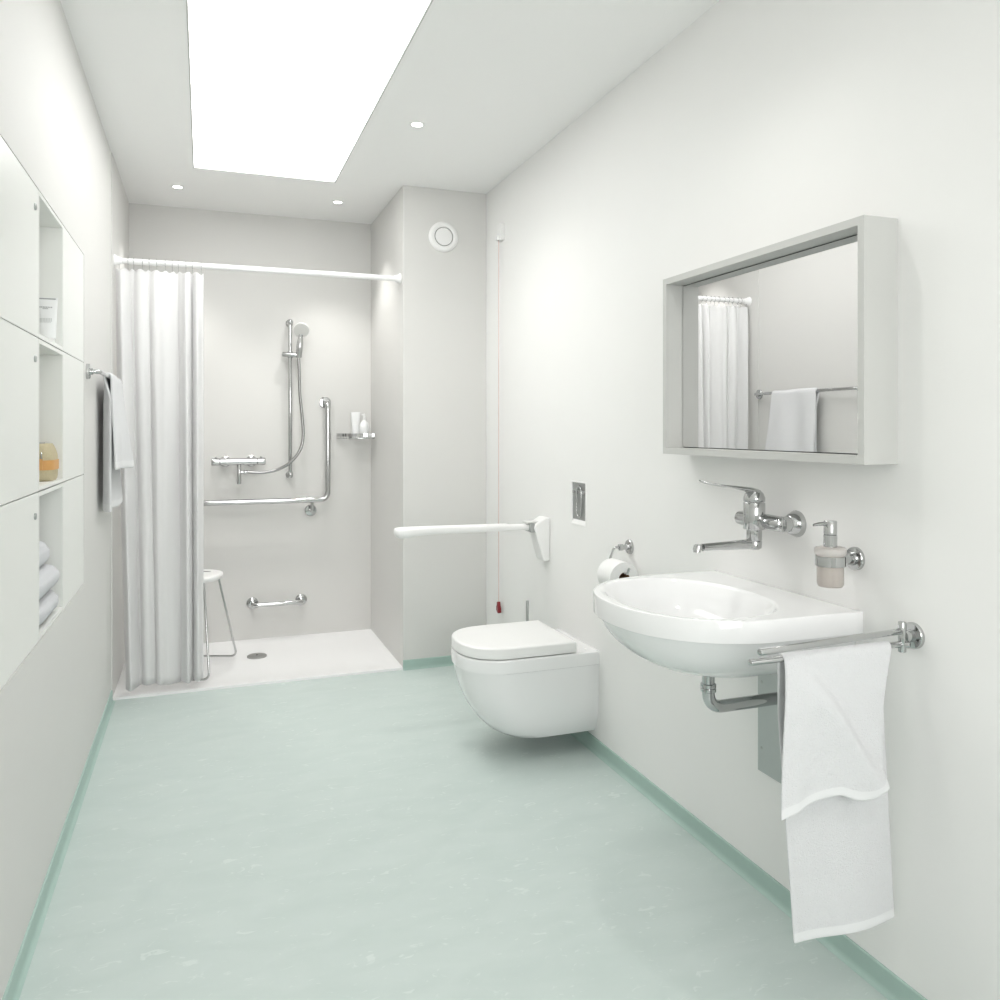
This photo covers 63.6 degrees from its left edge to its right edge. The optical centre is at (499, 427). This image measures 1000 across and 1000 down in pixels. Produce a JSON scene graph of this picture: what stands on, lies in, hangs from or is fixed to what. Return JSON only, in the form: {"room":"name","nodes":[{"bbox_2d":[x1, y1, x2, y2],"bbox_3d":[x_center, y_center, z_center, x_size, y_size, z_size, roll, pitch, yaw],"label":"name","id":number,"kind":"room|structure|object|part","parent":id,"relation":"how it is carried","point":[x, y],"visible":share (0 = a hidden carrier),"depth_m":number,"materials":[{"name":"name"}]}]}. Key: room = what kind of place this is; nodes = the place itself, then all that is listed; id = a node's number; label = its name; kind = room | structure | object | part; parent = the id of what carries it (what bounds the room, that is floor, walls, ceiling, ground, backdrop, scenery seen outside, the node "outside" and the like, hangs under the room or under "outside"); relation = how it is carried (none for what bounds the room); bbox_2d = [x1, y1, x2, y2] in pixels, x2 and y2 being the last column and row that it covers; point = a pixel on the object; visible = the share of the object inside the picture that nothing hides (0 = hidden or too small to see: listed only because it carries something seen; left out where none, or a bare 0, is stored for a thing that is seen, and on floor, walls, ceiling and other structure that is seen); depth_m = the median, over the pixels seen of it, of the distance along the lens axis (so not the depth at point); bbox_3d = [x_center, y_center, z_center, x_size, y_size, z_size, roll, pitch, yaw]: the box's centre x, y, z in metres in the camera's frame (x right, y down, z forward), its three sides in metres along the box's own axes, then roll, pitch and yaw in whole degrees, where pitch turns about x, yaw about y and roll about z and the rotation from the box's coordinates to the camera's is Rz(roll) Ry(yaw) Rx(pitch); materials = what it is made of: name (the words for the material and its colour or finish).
{"room":"accessible bathroom","nodes":[
{"label":"accessible bathroom","id":0,"kind":"room"},
{"bbox_2d":[0,0,128,999],"bbox_3d":[-1.164,-0.003,1.618,0.254,2.606,6.440,0,0,-20],"label":"wall","id":1,"kind":"structure","parent":0,"point":[52,707],"depth_m":2.53,"materials":[{"name":"grey paint"}]},
{"bbox_2d":[0,318,37,505],"bbox_3d":[-1.240,-0.035,1.895,0.204,0.408,0.466,0,0,-20],"label":"upper cabinet","id":2,"kind":"object","parent":1,"relation":"attached to","point":[18,348],"visible":1,"depth_m":1.92,"materials":[{"name":"laminate"}]},
{"bbox_2d":[0,492,37,689],"bbox_3d":[-1.240,0.370,1.895,0.204,0.398,0.466,0,0,-20],"label":"upper cabinet","id":3,"kind":"object","parent":1,"relation":"attached to","point":[19,517],"visible":0.85,"depth_m":1.92,"materials":[{"name":"laminate"}]},
{"bbox_2d":[0,135,37,336],"bbox_3d":[-1.240,-0.438,1.895,0.204,0.394,0.466,0,0,-20],"label":"upper cabinet","id":4,"kind":"object","parent":1,"relation":"attached to","point":[18,192],"visible":0.89,"depth_m":1.92,"materials":[{"name":"laminate"}]},
{"bbox_2d":[36,190,62,350],"bbox_3d":[-1.392,-0.438,2.304,0.199,0.392,0.403,0,0,-20],"label":"open shelf unit","id":5,"kind":"object","parent":1,"relation":"attached to","point":[50,228],"visible":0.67,"depth_m":2.50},
{"bbox_2d":[39,297,57,341],"bbox_3d":[-1.374,-0.325,2.452,0.041,0.143,0.041,0,0,24],"label":"tube","id":6,"kind":"object","parent":5,"relation":"in","point":[47,306],"visible":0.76,"depth_m":2.44,"materials":[{"name":"white plastic"}]},
{"bbox_2d":[40,318,51,322],"bbox_3d":[-1.374,-0.325,2.440,0.034,0.014,0.005,0,0,-14],"label":"print","id":7,"kind":"object","parent":6,"relation":"attached to","point":[42,320],"depth_m":2.44},
{"bbox_2d":[38,339,62,490],"bbox_3d":[-1.392,-0.035,2.304,0.199,0.406,0.403,0,0,-20],"label":"open shelf unit","id":8,"kind":"object","parent":1,"relation":"attached to","point":[50,358],"visible":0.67,"depth_m":2.50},
{"bbox_2d":[39,442,58,481],"bbox_3d":[-1.413,0.100,2.395,0.172,0.114,0.158,0,0,-20],"label":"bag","id":9,"kind":"object","parent":8,"relation":"in","point":[48,456],"visible":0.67,"depth_m":2.37,"materials":[{"name":"plastic"}]},
{"bbox_2d":[38,483,62,640],"bbox_3d":[-1.392,0.370,2.304,0.199,0.396,0.403,0,0,-20],"label":"open shelf unit","id":10,"kind":"object","parent":1,"relation":"attached to","point":[50,499],"visible":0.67,"depth_m":2.51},
{"bbox_2d":[39,589,58,624],"bbox_3d":[-1.349,0.520,2.325,0.105,0.071,0.302,0,0,-20],"label":"rolled towel","id":11,"kind":"object","parent":10,"relation":"in","point":[49,601],"visible":0.27,"depth_m":2.31,"materials":[{"name":"fabric"}]},
{"bbox_2d":[39,564,58,599],"bbox_3d":[-1.354,0.450,2.337,0.106,0.075,0.297,0,0,-20],"label":"rolled towel","id":12,"kind":"object","parent":11,"relation":"on","point":[48,574],"visible":0.37,"depth_m":2.33,"materials":[{"name":"fabric"}]},
{"bbox_2d":[39,541,49,566],"bbox_3d":[-1.366,0.376,2.319,0.093,0.073,0.302,0,0,-20],"label":"rolled towel","id":13,"kind":"object","parent":12,"relation":"on","point":[44,552],"visible":0.13,"depth_m":2.38,"materials":[{"name":"fabric"}]},
{"bbox_2d":[2,690,114,999],"bbox_3d":[-0.883,1.272,1.235,0.018,0.056,5.528,0,0,-20],"label":"baseboard","id":14,"kind":"structure","parent":1,"relation":"attached to","point":[13,990],"depth_m":2.30,"materials":[{"name":"green plastic"}]},
{"bbox_2d":[61,475,83,608],"bbox_3d":[-1.541,0.370,2.710,0.199,0.398,0.456,0,0,-20],"label":"upper cabinet","id":15,"kind":"object","parent":1,"relation":"attached to","point":[73,489],"visible":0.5,"depth_m":2.73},
{"bbox_2d":[62,226,83,361],"bbox_3d":[-1.541,-0.438,2.710,0.199,0.394,0.456,0,0,-20],"label":"upper cabinet","id":16,"kind":"object","parent":1,"relation":"attached to","point":[73,258],"visible":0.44,"depth_m":2.73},
{"bbox_2d":[63,352,83,481],"bbox_3d":[-1.541,-0.035,2.710,0.199,0.408,0.456,0,0,-20],"label":"upper cabinet","id":17,"kind":"object","parent":1,"relation":"attached to","point":[73,369],"visible":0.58,"depth_m":2.73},
{"bbox_2d":[85,364,122,383],"bbox_3d":[-1.669,-0.212,3.427,0.052,0.058,0.903,0,0,-20],"label":"towel rail","id":18,"kind":"object","parent":1,"relation":"attached to","point":[89,371],"visible":0.52,"depth_m":3.02,"materials":[{"name":"silver metal"}]},
{"bbox_2d":[103,372,133,511],"bbox_3d":[-1.647,0.060,3.490,0.102,0.579,0.385,0,0,-20],"label":"hand towel","id":19,"kind":"object","parent":18,"relation":"hanging from","point":[117,451],"visible":0.99,"depth_m":3.34,"materials":[{"name":"white fabric"}]},
{"bbox_2d":[129,203,370,642],"bbox_3d":[-1.313,0.047,5.126,2.391,2.706,0.250,0,0,-20],"label":"wall","id":20,"kind":"structure","parent":0,"point":[264,552],"depth_m":4.98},
{"bbox_2d":[211,456,265,483],"bbox_3d":[-1.572,0.252,4.852,0.310,0.168,0.088,0,0,-20],"label":"mixer","id":21,"kind":"object","parent":20,"relation":"attached to","point":[224,461],"visible":1,"depth_m":4.82,"materials":[{"name":"silver metal"}]},
{"bbox_3d":[-1.688,0.201,4.787,0.048,0.045,0.045,0,0,-20],"label":"knob","id":22,"kind":"part","parent":21,"relation":"part of","materials":[{"name":"silver metal"}]},
{"bbox_2d":[237,465,247,483],"bbox_3d":[-1.544,0.278,4.835,0.062,0.117,0.025,0,0,-20],"label":"outlet","id":23,"kind":"object","parent":21,"relation":"attached to","point":[239,472],"depth_m":4.82,"materials":[{"name":"silver metal"}]},
{"bbox_3d":[-1.442,0.201,4.877,0.048,0.045,0.045,0,0,-20],"label":"knob","id":24,"kind":"part","parent":21,"relation":"part of","materials":[{"name":"silver metal"}]},
{"bbox_2d":[248,358,304,473],"bbox_3d":[-1.353,-0.074,4.885,0.334,0.705,0.048,0,0,-17],"label":"shower hose","id":25,"kind":"object","parent":21,"relation":"attached to","point":[298,359],"visible":1,"depth_m":4.92,"materials":[{"name":"metal"}]},
{"bbox_2d":[204,397,330,515],"bbox_3d":[-1.560,0.177,4.854,1.086,0.746,0.092,0,0,-20],"label":"grab rail","id":26,"kind":"object","parent":20,"relation":"attached to","point":[325,402],"visible":0.7,"depth_m":4.99,"materials":[{"name":"silver metal"}]},
{"bbox_3d":[-1.168,0.483,4.999,0.019,0.080,0.080,0,0,-20],"label":"support stem","id":27,"kind":"part","parent":26,"relation":"part of","materials":[{"name":"silver metal"}]},
{"bbox_2d":[246,594,306,608],"bbox_3d":[-1.360,1.067,4.934,0.360,0.070,0.078,0,0,-20],"label":"bar","id":28,"kind":"object","parent":20,"relation":"attached to","point":[301,599],"visible":1,"depth_m":4.91,"materials":[{"name":"silver metal"}]},
{"bbox_2d":[282,319,301,477],"bbox_3d":[-1.276,-0.180,4.963,0.116,0.982,0.083,0,0,-12],"label":"shower rail","id":29,"kind":"object","parent":20,"relation":"attached to","point":[289,354],"visible":1,"depth_m":4.93,"materials":[{"name":"silver metal"}]},
{"bbox_3d":[-1.285,-0.180,4.945,0.023,0.950,0.023,0,0,-20],"label":"rail","id":30,"kind":"part","parent":29,"relation":"part of","materials":[{"name":"silver metal"}]},
{"bbox_2d":[293,322,309,357],"bbox_3d":[-1.208,-0.533,4.911,0.092,0.214,0.075,0,0,16],"label":"shower","id":31,"kind":"object","parent":29,"relation":"attached to","point":[301,330],"visible":1,"depth_m":4.91,"materials":[{"name":"silver metal"}]},
{"bbox_3d":[-1.224,-0.500,4.931,0.042,0.147,0.048,0,0,-20],"label":"handle","id":32,"kind":"part","parent":31,"relation":"part of","materials":[{"name":"silver metal"}]},
{"bbox_2d":[337,433,373,438],"bbox_3d":[-0.899,0.050,5.046,0.220,0.032,0.186,0,0,-20],"label":"shelf","id":33,"kind":"object","parent":20,"relation":"attached to","point":[343,435],"visible":0.99,"depth_m":4.98,"materials":[{"name":"silver metal"}]},
{"bbox_2d":[351,412,359,437],"bbox_3d":[-0.906,-0.020,5.063,0.046,0.162,0.046,0,0,19],"label":"tube","id":34,"kind":"object","parent":33,"relation":"on","point":[355,416],"visible":0.77,"depth_m":5.05,"materials":[{"name":"white plastic"}]},
{"bbox_2d":[359,413,368,437],"bbox_3d":[-0.848,-0.015,5.036,0.062,0.152,0.062,0,0,-20],"label":"pump bottle","id":35,"kind":"object","parent":33,"relation":"on","point":[363,426],"visible":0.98,"depth_m":5.01,"materials":[{"name":"white plastic"}]},
{"bbox_2d":[60,0,718,223],"bbox_3d":[-0.161,-1.406,1.986,2.391,0.200,6.940,0,0,-20],"label":"ceiling","id":36,"kind":"structure","parent":0,"point":[491,83],"depth_m":3.12,"materials":[{"name":"paint"}]},
{"bbox_2d":[171,185,184,188],"bbox_3d":[-1.744,-1.304,4.366,0.072,0.003,0.072,0,0,-20],"label":"recessed light","id":37,"kind":"object","parent":36,"relation":"in","point":[172,186],"visible":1,"depth_m":4.36,"materials":[{"name":"white plastic"}]},
{"bbox_2d":[186,0,432,182],"bbox_3d":[-0.867,-1.321,3.242,0.709,0.031,1.985,0,0,-20],"label":"window","id":38,"kind":"structure","parent":36,"relation":"attached to","point":[279,88],"depth_m":3.00,"materials":[{"name":"white glass"}]},
{"bbox_2d":[331,200,343,203],"bbox_3d":[-0.938,-1.304,4.662,0.072,0.003,0.072,0,0,-20],"label":"recessed light","id":39,"kind":"object","parent":36,"relation":"in","point":[333,201],"visible":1,"depth_m":4.66,"materials":[{"name":"white plastic"}]},
{"bbox_2d":[409,121,424,127],"bbox_3d":[-0.356,-1.304,3.469,0.072,0.003,0.072,0,0,-20],"label":"recessed light","id":40,"kind":"object","parent":36,"relation":"in","point":[416,124],"visible":1,"depth_m":3.47,"materials":[{"name":"white plastic"}]},
{"bbox_2d":[371,185,485,666],"bbox_3d":[-0.452,-0.003,4.836,0.474,2.606,0.888,0,0,-20],"label":"wall partition","id":41,"kind":"structure","parent":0,"point":[428,329],"depth_m":4.44,"materials":[{"name":"white paint"}]},
{"bbox_2d":[114,254,400,283],"bbox_3d":[-1.209,-0.814,4.160,1.413,0.060,0.060,0,0,-20],"label":"curtain rod","id":42,"kind":"object","parent":41,"relation":"attached to","point":[118,260],"visible":1,"depth_m":4.13,"materials":[{"name":"white metal"}]},
{"bbox_2d":[116,268,203,690],"bbox_3d":[-1.670,0.247,3.968,0.401,2.050,0.093,0,0,-20],"label":"shower curtain","id":43,"kind":"object","parent":42,"relation":"hanging from","point":[160,315],"visible":0.98,"depth_m":3.97,"materials":[{"name":"white fabric"}]},
{"bbox_2d":[403,655,453,670],"bbox_3d":[-0.305,1.274,4.407,0.454,0.052,0.018,0,0,-20],"label":"baseboard","id":44,"kind":"structure","parent":41,"relation":"attached to","point":[441,661],"depth_m":4.38,"materials":[{"name":"green plastic"}]},
{"bbox_2d":[429,222,457,251],"bbox_3d":[-0.308,-1.045,4.408,0.166,0.166,0.016,0,0,-20],"label":"air vent","id":45,"kind":"object","parent":41,"relation":"in","point":[445,238],"visible":1,"depth_m":4.40,"materials":[{"name":"white plastic"}]},
{"bbox_2d":[19,665,887,999],"bbox_3d":[-0.201,1.350,2.094,2.391,0.100,6.710,0,0,-20],"label":"floor","id":46,"kind":"structure","parent":0,"point":[370,836],"depth_m":2.38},
{"bbox_2d":[113,629,402,699],"bbox_3d":[-1.338,1.293,4.511,1.413,0.014,0.888,0,0,-20],"label":"shower tray","id":47,"kind":"object","parent":46,"relation":"on","point":[262,661],"visible":0.89,"depth_m":4.48,"materials":[{"name":"white ceramic"}]},
{"bbox_2d":[192,569,236,680],"bbox_3d":[-1.664,1.033,4.319,0.374,0.507,0.441,0,0,0],"label":"stool","id":48,"kind":"object","parent":47,"relation":"on","point":[210,575],"visible":0.45,"depth_m":4.31,"materials":[{"name":"white plastic"}]},
{"bbox_3d":[-1.664,1.047,4.159,0.374,0.480,0.121,0,0,0],"label":"leg frame","id":49,"kind":"part","parent":48,"relation":"part of","materials":[{"name":"silver metal"}]},
{"bbox_3d":[-1.664,0.796,4.319,0.336,0.032,0.300,0,0,0],"label":"seat","id":50,"kind":"part","parent":48,"relation":"part of","materials":[{"name":"white plastic"}]},
{"bbox_3d":[-1.664,1.047,4.479,0.374,0.480,0.121,0,0,0],"label":"leg frame","id":51,"kind":"part","parent":48,"relation":"part of","materials":[{"name":"silver metal"}]},
{"bbox_2d":[526,601,528,620],"bbox_3d":[0.128,1.054,3.775,0.094,0.492,0.094,0,0,-20],"label":"toilet brush","id":52,"kind":"object","parent":46,"relation":"on","point":[527,602],"visible":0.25,"depth_m":3.77,"materials":[{"name":"metal"}]},
{"bbox_2d":[486,0,999,999],"bbox_3d":[0.844,-0.003,2.355,0.250,2.606,6.440,0,0,-20],"label":"wall","id":53,"kind":"structure","parent":0,"point":[761,123],"depth_m":2.19,"materials":[{"name":"white paint"}]},
{"bbox_2d":[394,516,549,560],"bbox_3d":[-0.120,0.506,3.587,0.711,0.199,0.085,0,0,-20],"label":"support arm","id":54,"kind":"object","parent":53,"relation":"attached to","point":[539,528],"visible":1,"depth_m":3.61,"materials":[{"name":"white plastic"}]},
{"bbox_2d":[495,223,504,612],"bbox_3d":[-0.002,-0.049,4.247,0.034,2.045,0.064,0,0,-20],"label":"pull cord","id":55,"kind":"object","parent":53,"relation":"attached to","point":[500,237],"visible":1,"depth_m":4.25,"materials":[{"name":"white fabric"}]},
{"bbox_3d":[-0.007,0.944,4.247,0.018,0.059,0.035,0,0,-20],"label":"pull handle","id":56,"kind":"part","parent":55,"relation":"part of","materials":[{"name":"red plastic"}]},
{"bbox_3d":[-0.007,-0.030,4.247,0.004,1.920,0.004,0,0,2],"label":"cord","id":57,"kind":"part","parent":55,"relation":"part of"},
{"bbox_2d":[451,620,599,737],"bbox_3d":[0.073,1.034,3.305,0.543,0.387,0.398,0,0,-20],"label":"toilet","id":58,"kind":"object","parent":53,"relation":"attached to","point":[525,679],"visible":1,"depth_m":3.15,"materials":[{"name":"white ceramic"}]},
{"bbox_3d":[0.028,0.863,3.289,0.442,0.044,0.386,0,0,-20],"label":"lid","id":59,"kind":"part","parent":58,"relation":"part of","materials":[{"name":"white plastic"}]},
{"bbox_2d":[571,480,585,526],"bbox_3d":[0.344,0.316,3.395,0.033,0.184,0.142,0,0,-20],"label":"flush plate","id":60,"kind":"object","parent":53,"relation":"attached to","point":[578,489],"visible":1,"depth_m":3.40,"materials":[{"name":"metal"}]},
{"bbox_3d":[0.344,0.308,3.395,0.031,0.136,0.049,0,0,-20],"label":"lever","id":61,"kind":"part","parent":60,"relation":"part of","materials":[{"name":"silver metal"}]},
{"bbox_3d":[0.337,0.316,3.393,0.003,0.184,0.142,0,0,-20],"label":"plate","id":62,"kind":"part","parent":60,"relation":"part of","materials":[{"name":"metal"}]},
{"bbox_2d":[609,539,633,574],"bbox_3d":[0.460,0.468,2.925,0.078,0.112,0.162,0,0,-20],"label":"paper holder","id":63,"kind":"object","parent":53,"relation":"attached to","point":[629,547],"visible":0.76,"depth_m":2.96,"materials":[{"name":"silver metal"}]},
{"bbox_2d":[597,558,637,583],"bbox_3d":[0.425,0.536,2.920,0.114,0.114,0.100,0,0,-20],"label":"toilet paper roll","id":64,"kind":"object","parent":63,"relation":"hanging from","point":[609,569],"visible":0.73,"depth_m":2.88,"materials":[{"name":"white paper"}]},
{"bbox_3d":[0.444,0.478,2.919,0.043,0.090,0.162,0,0,-20],"label":"wire arm","id":65,"kind":"part","parent":63,"relation":"part of","materials":[{"name":"silver metal"}]},
{"bbox_2d":[593,570,862,677],"bbox_3d":[0.518,0.531,2.119,0.523,0.186,0.601,0,0,-20],"label":"washbasin","id":66,"kind":"object","parent":53,"relation":"attached to","point":[710,623],"visible":0.98,"depth_m":1.94,"materials":[{"name":"white ceramic"}]},
{"bbox_2d":[700,676,776,712],"bbox_3d":[0.643,0.687,2.165,0.251,0.138,0.052,0,0,-20],"label":"pipe","id":67,"kind":"object","parent":66,"relation":"attached to","point":[708,685],"visible":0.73,"depth_m":2.14,"materials":[{"name":"silver metal"}]},
{"bbox_2d":[571,731,926,999],"bbox_3d":[0.871,1.272,1.892,0.018,0.056,5.552,0,0,-20],"label":"baseboard","id":68,"kind":"structure","parent":53,"relation":"attached to","point":[892,987],"depth_m":2.33,"materials":[{"name":"green plastic"}]},
{"bbox_2d":[693,480,805,552],"bbox_3d":[0.633,0.233,2.172,0.271,0.191,0.235,0,0,-20],"label":"tap","id":69,"kind":"object","parent":53,"relation":"attached to","point":[753,518],"visible":1,"depth_m":2.16,"materials":[{"name":"silver metal"}]},
{"bbox_3d":[0.621,0.314,2.161,0.185,0.028,0.041,0,0,-20],"label":"spout","id":70,"kind":"part","parent":69,"relation":"part of","materials":[{"name":"silver metal"}]},
{"bbox_3d":[0.621,0.168,2.161,0.201,0.062,0.058,0,0,-20],"label":"lever","id":71,"kind":"part","parent":69,"relation":"part of","materials":[{"name":"silver metal"}]},
{"bbox_2d":[758,674,781,782],"bbox_3d":[0.761,0.784,2.209,0.006,0.368,0.168,0,0,-20],"label":"plate","id":72,"kind":"object","parent":53,"relation":"attached to","point":[769,759],"visible":0.34,"depth_m":2.24,"materials":[{"name":"metal"}]},
{"bbox_2d":[663,215,897,464],"bbox_3d":[0.712,-0.197,2.208,0.098,0.557,0.839,0,0,-20],"label":"wall mirror","id":73,"kind":"object","parent":53,"relation":"attached to","point":[787,349],"visible":1,"depth_m":2.11,"materials":[{"name":"grey laminate"}]},
{"bbox_2d":[683,235,857,453],"bbox_3d":[0.724,-0.197,2.212,0.004,0.513,0.795,0,0,-20],"label":"mirror glass","id":74,"kind":"object","parent":73,"relation":"attached to","point":[770,345],"depth_m":2.16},
{"bbox_2d":[748,621,924,665],"bbox_3d":[0.714,0.460,1.710,0.439,0.066,0.058,0,0,-21],"label":"towel holder","id":75,"kind":"object","parent":53,"relation":"attached to","point":[910,634],"visible":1,"depth_m":1.72,"materials":[{"name":"silver metal"}]},
{"bbox_2d":[777,641,893,942],"bbox_3d":[0.732,0.780,1.716,0.342,0.630,0.079,0,0,-20],"label":"hand towel","id":76,"kind":"object","parent":75,"relation":"hanging from","point":[835,785],"visible":1,"depth_m":1.72,"materials":[{"name":"white fabric"}]},
{"bbox_2d":[813,520,864,587],"bbox_3d":[0.799,0.299,1.926,0.128,0.157,0.073,0,0,-20],"label":"soap dispenser","id":77,"kind":"object","parent":53,"relation":"attached to","point":[831,559],"visible":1,"depth_m":1.91,"materials":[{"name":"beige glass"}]},
{"bbox_2d":[814,545,846,587],"bbox_3d":[0.786,0.330,1.921,0.073,0.095,0.073,0,0,-20],"label":"glass cup","id":78,"kind":"object","parent":77,"relation":"on","point":[830,560],"depth_m":1.89,"materials":[{"name":"glass"}]}
]}

